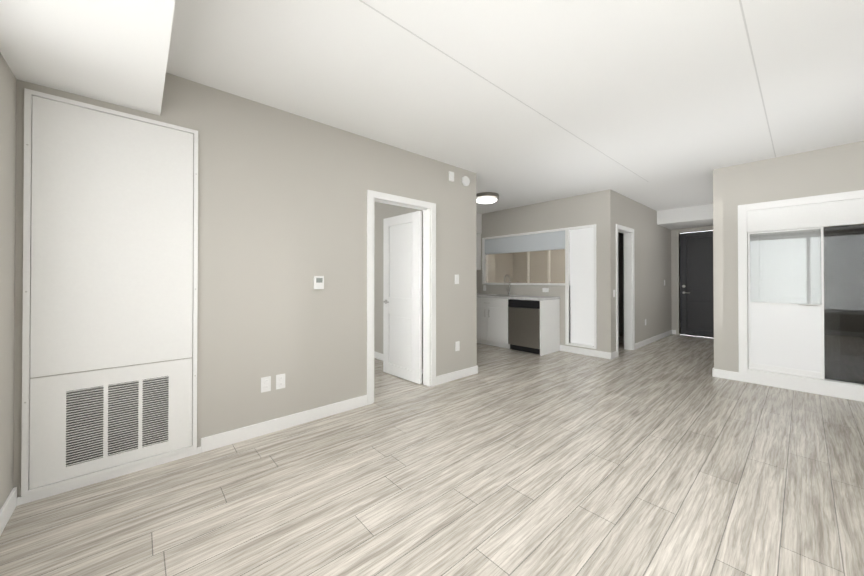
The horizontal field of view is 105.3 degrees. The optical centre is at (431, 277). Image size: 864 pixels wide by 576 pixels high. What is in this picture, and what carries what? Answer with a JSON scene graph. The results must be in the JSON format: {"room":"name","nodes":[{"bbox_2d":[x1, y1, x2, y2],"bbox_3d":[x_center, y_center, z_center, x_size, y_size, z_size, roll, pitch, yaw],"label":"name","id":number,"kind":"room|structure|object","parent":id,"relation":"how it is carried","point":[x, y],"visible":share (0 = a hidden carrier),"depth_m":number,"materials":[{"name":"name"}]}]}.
{"room":"empty living room","nodes":[
{"label":"empty living room","id":0,"kind":"room"},
{"bbox_2d":[0,53,16,508],"bbox_3d":[-2.137,-0.075,1.429,0.300,2.600,8.370,0,-1,-42],"label":"wall","id":1,"kind":"structure","parent":0,"point":[8,93],"depth_m":1.67,"materials":[{"name":"beige paint"}]},
{"bbox_2d":[0,487,23,535],"bbox_3d":[-0.780,1.167,0.132,0.017,0.100,4.400,0,-1,-42],"label":"baseboard","id":2,"kind":"structure","parent":1,"relation":"attached to","point":[12,501],"depth_m":1.67,"materials":[{"name":"white wood"}]},
{"bbox_2d":[13,73,476,496],"bbox_3d":[-0.874,-0.064,3.079,3.780,2.600,0.120,0,-1,-42],"label":"wall","id":3,"kind":"structure","parent":0,"point":[282,208],"depth_m":2.70,"materials":[{"name":"beige paint"}]},
{"bbox_2d":[21,88,197,496],"bbox_3d":[-1.928,0.080,2.047,0.775,2.211,0.022,0,-1,-42],"label":"vent panel","id":4,"kind":"object","parent":3,"relation":"attached to","point":[110,254],"visible":1,"depth_m":2.00,"materials":[{"name":"white metal"}]},
{"bbox_2d":[24,395,366,503],"bbox_3d":[-1.426,1.182,2.491,2.127,0.100,0.014,0,-1,-42],"label":"baseboard","id":5,"kind":"structure","parent":3,"relation":"attached to","point":[208,443],"depth_m":2.44,"materials":[{"name":"white wood"}]},
{"bbox_2d":[261,376,270,392],"bbox_3d":[-1.309,0.843,2.600,0.072,0.116,0.009,0,-1,-42],"label":"outlet","id":6,"kind":"object","parent":3,"relation":"attached to","point":[265,384],"visible":1,"depth_m":2.60,"materials":[{"name":"white plastic"}]},
{"bbox_2d":[276,374,284,389],"bbox_3d":[-1.226,0.843,2.674,0.072,0.116,0.009,0,-1,-42],"label":"outlet","id":7,"kind":"object","parent":3,"relation":"attached to","point":[280,381],"visible":1,"depth_m":2.67,"materials":[{"name":"white plastic"}]},
{"bbox_2d":[314,276,323,288],"bbox_3d":[-0.988,0.045,2.881,0.084,0.116,0.024,0,-1,-42],"label":"thermostat","id":8,"kind":"object","parent":3,"relation":"attached to","point":[318,282],"visible":0.98,"depth_m":2.87,"materials":[{"name":"white plastic"}]},
{"bbox_2d":[367,190,435,404],"bbox_3d":[-0.338,0.193,3.553,0.897,2.092,0.152,0,-1,-42],"label":"door frame","id":9,"kind":"structure","parent":3,"relation":"attached to","point":[429,292],"depth_m":3.75,"materials":[{"name":"white wood"}]},
{"bbox_2d":[382,211,422,383],"bbox_3d":[-0.375,0.231,4.084,0.152,2.007,0.725,0,-1,-44],"label":"bedroom door","id":10,"kind":"structure","parent":3,"relation":"in","point":[402,296],"depth_m":4.04,"materials":[{"name":"white wood"}]},
{"bbox_2d":[449,171,453,181],"bbox_3d":[0.235,-1.213,3.967,0.070,0.110,0.036,0,-1,-42],"label":"detector","id":11,"kind":"object","parent":3,"relation":"attached to","point":[451,176],"visible":1,"depth_m":3.95,"materials":[{"name":"white plastic"}]},
{"bbox_2d":[436,366,475,384],"bbox_3d":[0.302,1.192,4.025,0.694,0.100,0.014,0,-1,-42],"label":"baseboard","id":12,"kind":"structure","parent":3,"relation":"attached to","point":[448,377],"depth_m":4.00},
{"bbox_2d":[455,275,458,283],"bbox_3d":[0.306,0.022,4.038,0.072,0.116,0.012,0,-1,-42],"label":"light switch","id":13,"kind":"object","parent":3,"relation":"attached to","point":[456,279],"visible":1,"depth_m":4.03,"materials":[{"name":"white plastic"}]},
{"bbox_2d":[455,341,459,350],"bbox_3d":[0.313,0.842,4.040,0.072,0.116,0.009,0,-1,-42],"label":"outlet","id":14,"kind":"object","parent":3,"relation":"attached to","point":[457,345],"visible":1,"depth_m":4.04,"materials":[{"name":"white plastic"}]},
{"bbox_2d":[461,176,469,185],"bbox_3d":[0.426,-1.207,4.134,0.124,0.124,0.041,0,-1,-42],"label":"smoke detector","id":15,"kind":"object","parent":3,"relation":"attached to","point":[465,180],"visible":1,"depth_m":4.11,"materials":[{"name":"white plastic"}]},
{"bbox_2d":[374,202,422,360],"bbox_3d":[-0.672,-0.049,5.298,0.530,2.600,2.930,0,-1,-42],"label":"wall","id":16,"kind":"structure","parent":0,"point":[383,211],"depth_m":5.03,"materials":[{"name":"beige paint"}]},
{"bbox_2d":[374,351,422,373],"bbox_3d":[-1.058,1.201,5.315,0.014,0.100,3.480,0,-1,-42],"label":"baseboard","id":17,"kind":"structure","parent":16,"relation":"attached to","point":[377,355],"depth_m":5.03,"materials":[{"name":"white wood"}]},
{"bbox_2d":[0,334,863,575],"bbox_3d":[1.583,1.297,4.723,10.250,0.100,8.370,0,-1,-42],"label":"floor","id":18,"kind":"structure","parent":0,"point":[670,455],"depth_m":1.91,"materials":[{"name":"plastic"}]},
{"bbox_2d":[477,297,559,355],"bbox_3d":[1.173,0.817,6.319,0.641,0.880,2.345,0,-1,-42],"label":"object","id":19,"kind":"object","parent":18,"relation":"on","point":[492,321],"visible":0.42,"depth_m":5.79,"materials":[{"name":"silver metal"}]},
{"bbox_2d":[477,274,559,300],"bbox_3d":[1.181,0.240,6.322,0.633,0.595,2.357,0,-1,-42],"label":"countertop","id":20,"kind":"structure","parent":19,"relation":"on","point":[521,297],"depth_m":5.78,"materials":[{"name":"stone"}]},
{"bbox_2d":[508,299,539,353],"bbox_3d":[1.732,0.812,5.676,0.645,0.866,0.592,0,-1,-42],"label":"dishwasher","id":21,"kind":"object","parent":18,"relation":"on","point":[524,325],"visible":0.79,"depth_m":5.47,"materials":[{"name":"silver metal"}]},
{"bbox_2d":[488,253,512,282],"bbox_3d":[0.312,-0.030,8.211,5.870,2.600,0.120,0,-1,-42],"label":"wall","id":22,"kind":"structure","parent":0,"point":[497,261],"depth_m":9.63,"materials":[{"name":"beige paint"}]},
{"bbox_2d":[166,0,863,213],"bbox_3d":[1.583,-1.403,4.741,10.250,0.100,8.370,0,-1,-42],"label":"ceiling","id":23,"kind":"structure","parent":0,"point":[663,98],"depth_m":2.27,"materials":[{"name":"white paint"}]},
{"bbox_2d":[0,0,174,115],"bbox_3d":[-0.562,-1.232,0.341,0.600,0.300,4.400,0,-1,-42],"label":"bulkhead","id":24,"kind":"object","parent":23,"relation":"attached to","point":[113,51],"visible":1,"depth_m":1.53,"materials":[{"name":"white paint"}]},
{"bbox_2d":[476,213,481,233],"bbox_3d":[0.437,-1.129,7.333,0.420,0.415,1.370,0,-1,-42],"label":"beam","id":25,"kind":"structure","parent":23,"relation":"attached to","point":[478,223],"depth_m":6.91,"materials":[{"name":"beige paint"}]},
{"bbox_2d":[476,192,498,203],"bbox_3d":[0.893,-1.285,5.419,0.410,0.127,0.410,0,-1,-42],"label":"light","id":26,"kind":"object","parent":23,"relation":"attached to","point":[486,197],"visible":0.92,"depth_m":5.28,"materials":[{"name":"silver metal"}]},
{"bbox_2d":[359,0,775,181],"bbox_3d":[1.922,-1.371,1.987,5.260,0.002,2.508,0,-1,-42],"label":"ceiling seam","id":27,"kind":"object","parent":23,"relation":"attached to","point":[744,20],"depth_m":2.14,"materials":[{"name":"white paint"}]},
{"bbox_2d":[657,204,712,229],"bbox_3d":[5.390,-1.206,6.529,1.080,0.270,1.330,0,-1,-42],"label":"bulkhead","id":28,"kind":"object","parent":23,"relation":"attached to","point":[685,217],"visible":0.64,"depth_m":6.41,"materials":[{"name":"white paint"}]},
{"bbox_2d":[513,249,564,282],"bbox_3d":[3.760,-0.027,8.659,0.120,2.600,3.790,0,-1,-42],"label":"wall","id":29,"kind":"structure","parent":0,"point":[555,257],"depth_m":9.34,"materials":[{"name":"beige paint"}]},
{"bbox_2d":[527,250,549,282],"bbox_3d":[3.666,0.142,8.634,0.048,2.060,2.660,0,-1,-42],"label":"window frame","id":30,"kind":"structure","parent":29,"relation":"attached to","point":[528,269],"depth_m":9.57,"materials":[{"name":"white wood"}]},
{"bbox_2d":[618,232,623,336],"bbox_3d":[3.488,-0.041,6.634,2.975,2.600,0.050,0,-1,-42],"label":"door","id":31,"kind":"structure","parent":0,"point":[620,284],"depth_m":7.12,"materials":[{"name":"black wood"}]},
{"bbox_2d":[613,191,671,350],"bbox_3d":[4.049,-0.043,6.300,3.380,2.600,0.120,0,-1,-42],"label":"wall","id":32,"kind":"structure","parent":0,"point":[652,248],"depth_m":6.25,"materials":[{"name":"beige paint"}]},
{"bbox_2d":[616,224,634,356],"bbox_3d":[3.158,0.206,5.508,0.827,2.092,0.152,0,-1,-42],"label":"door frame","id":33,"kind":"structure","parent":32,"relation":"attached to","point":[629,285],"depth_m":5.70,"materials":[{"name":"white wood"}]},
{"bbox_2d":[635,330,675,348],"bbox_3d":[4.440,1.209,6.539,2.467,0.100,0.030,0,-1,-42],"label":"baseboard","id":34,"kind":"structure","parent":32,"relation":"attached to","point":[642,343],"depth_m":6.47,"materials":[{"name":"white wood"}]},
{"bbox_2d":[477,141,863,371],"bbox_3d":[2.657,-0.050,5.232,0.120,2.600,7.450,0,-1,-42],"label":"wall","id":35,"kind":"structure","parent":0,"point":[834,169],"depth_m":4.09,"materials":[{"name":"beige paint"}]},
{"bbox_2d":[476,233,480,269],"bbox_3d":[0.705,-0.538,7.079,0.345,0.760,0.600,0,-1,-42],"label":"upper cabinet","id":36,"kind":"object","parent":35,"relation":"attached to","point":[478,237],"visible":0.06,"depth_m":6.92,"materials":[{"name":"grey wood"}]},
{"bbox_2d":[482,224,596,348],"bbox_3d":[1.876,0.151,6.110,0.152,1.970,2.307,0,-1,-42],"label":"frame","id":37,"kind":"structure","parent":35,"relation":"in","point":[581,286],"depth_m":5.45,"materials":[{"name":"white wood"}]},
{"bbox_2d":[485,230,564,254],"bbox_3d":[1.697,-0.639,6.269,0.024,0.316,1.767,0,-1,-42],"label":"bulkhead","id":38,"kind":"object","parent":37,"relation":"attached to","point":[555,240],"depth_m":6.16,"materials":[{"name":"white paint"}]},
{"bbox_2d":[486,249,564,282],"bbox_3d":[1.719,-0.345,6.287,0.006,0.903,1.767,0,-1,-42],"label":"window panel","id":39,"kind":"object","parent":37,"relation":"attached to","point":[513,263],"visible":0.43,"depth_m":6.23,"materials":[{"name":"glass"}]},
{"bbox_2d":[560,345,611,358],"bbox_3d":[2.465,1.201,5.339,0.014,0.100,0.825,0,-1,-42],"label":"baseboard","id":40,"kind":"structure","parent":35,"relation":"attached to","point":[589,352],"depth_m":5.29,"materials":[{"name":"white wood"}]},
{"bbox_2d":[748,227,824,378],"bbox_3d":[3.949,0.273,3.703,0.056,1.611,0.581,0,-1,-42],"label":"sliding door","id":41,"kind":"structure","parent":35,"relation":"in","point":[811,374],"depth_m":3.65,"materials":[{"name":"white metal"}]},
{"bbox_2d":[750,229,820,303],"bbox_3d":[3.959,-0.113,3.715,0.006,0.803,0.545,0,-1,-42],"label":"slider","id":42,"kind":"object","parent":41,"relation":"attached to","point":[805,282],"visible":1,"depth_m":3.70,"materials":[{"name":"white glass"}]},
{"bbox_2d":[750,304,821,372],"bbox_3d":[3.959,0.663,3.709,0.006,0.701,0.545,0,-1,-42],"label":"panel","id":43,"kind":"object","parent":41,"relation":"attached to","point":[786,336],"visible":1,"depth_m":3.69,"materials":[{"name":"white plastic"}]},
{"bbox_2d":[712,367,863,401],"bbox_3d":[4.302,1.187,3.270,0.014,0.100,2.344,0,-1,-42],"label":"baseboard","id":44,"kind":"structure","parent":35,"relation":"attached to","point":[774,382],"depth_m":3.63,"materials":[{"name":"white wood"}]},
{"bbox_2d":[738,190,863,391],"bbox_3d":[4.367,0.133,3.305,0.156,2.010,1.900,0,-1,-42],"label":"frame","id":45,"kind":"object","parent":35,"relation":"attached to","point":[837,209],"visible":0.83,"depth_m":3.68,"materials":[{"name":"white wood"}]},
{"bbox_2d":[820,224,863,383],"bbox_3d":[4.558,0.269,3.096,0.006,1.615,1.175,0,-1,-42],"label":"sliding glass door","id":46,"kind":"structure","parent":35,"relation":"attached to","point":[843,303],"depth_m":3.42,"materials":[{"name":"clear glass"}]},
{"bbox_2d":[671,226,712,333],"bbox_3d":[5.878,-0.039,6.875,0.120,2.600,1.450,0,-1,-42],"label":"wall","id":47,"kind":"structure","parent":0,"point":[673,271],"depth_m":7.34,"materials":[{"name":"beige paint"}]},
{"bbox_2d":[676,227,712,334],"bbox_3d":[5.794,0.112,6.960,0.132,2.300,1.030,0,-1,-42],"label":"trim","id":48,"kind":"structure","parent":47,"relation":"attached to","point":[678,232],"depth_m":7.28,"materials":[{"name":"white paint"}]},
{"bbox_2d":[679,231,713,337],"bbox_3d":[5.790,0.140,6.962,0.157,2.227,0.910,0,-1,-42],"label":"entry door","id":49,"kind":"structure","parent":47,"relation":"in","point":[696,290],"depth_m":7.07,"materials":[{"name":"black wood"}]},
{"bbox_3d":[5.056,-0.050,5.256,3.500,2.600,0.120,0,-1,-42],"label":"wall","id":50,"kind":"structure","parent":0,"visible":0},
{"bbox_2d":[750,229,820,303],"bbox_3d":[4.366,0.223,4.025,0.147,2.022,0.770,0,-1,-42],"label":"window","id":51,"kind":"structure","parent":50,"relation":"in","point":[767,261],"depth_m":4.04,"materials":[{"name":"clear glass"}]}
]}

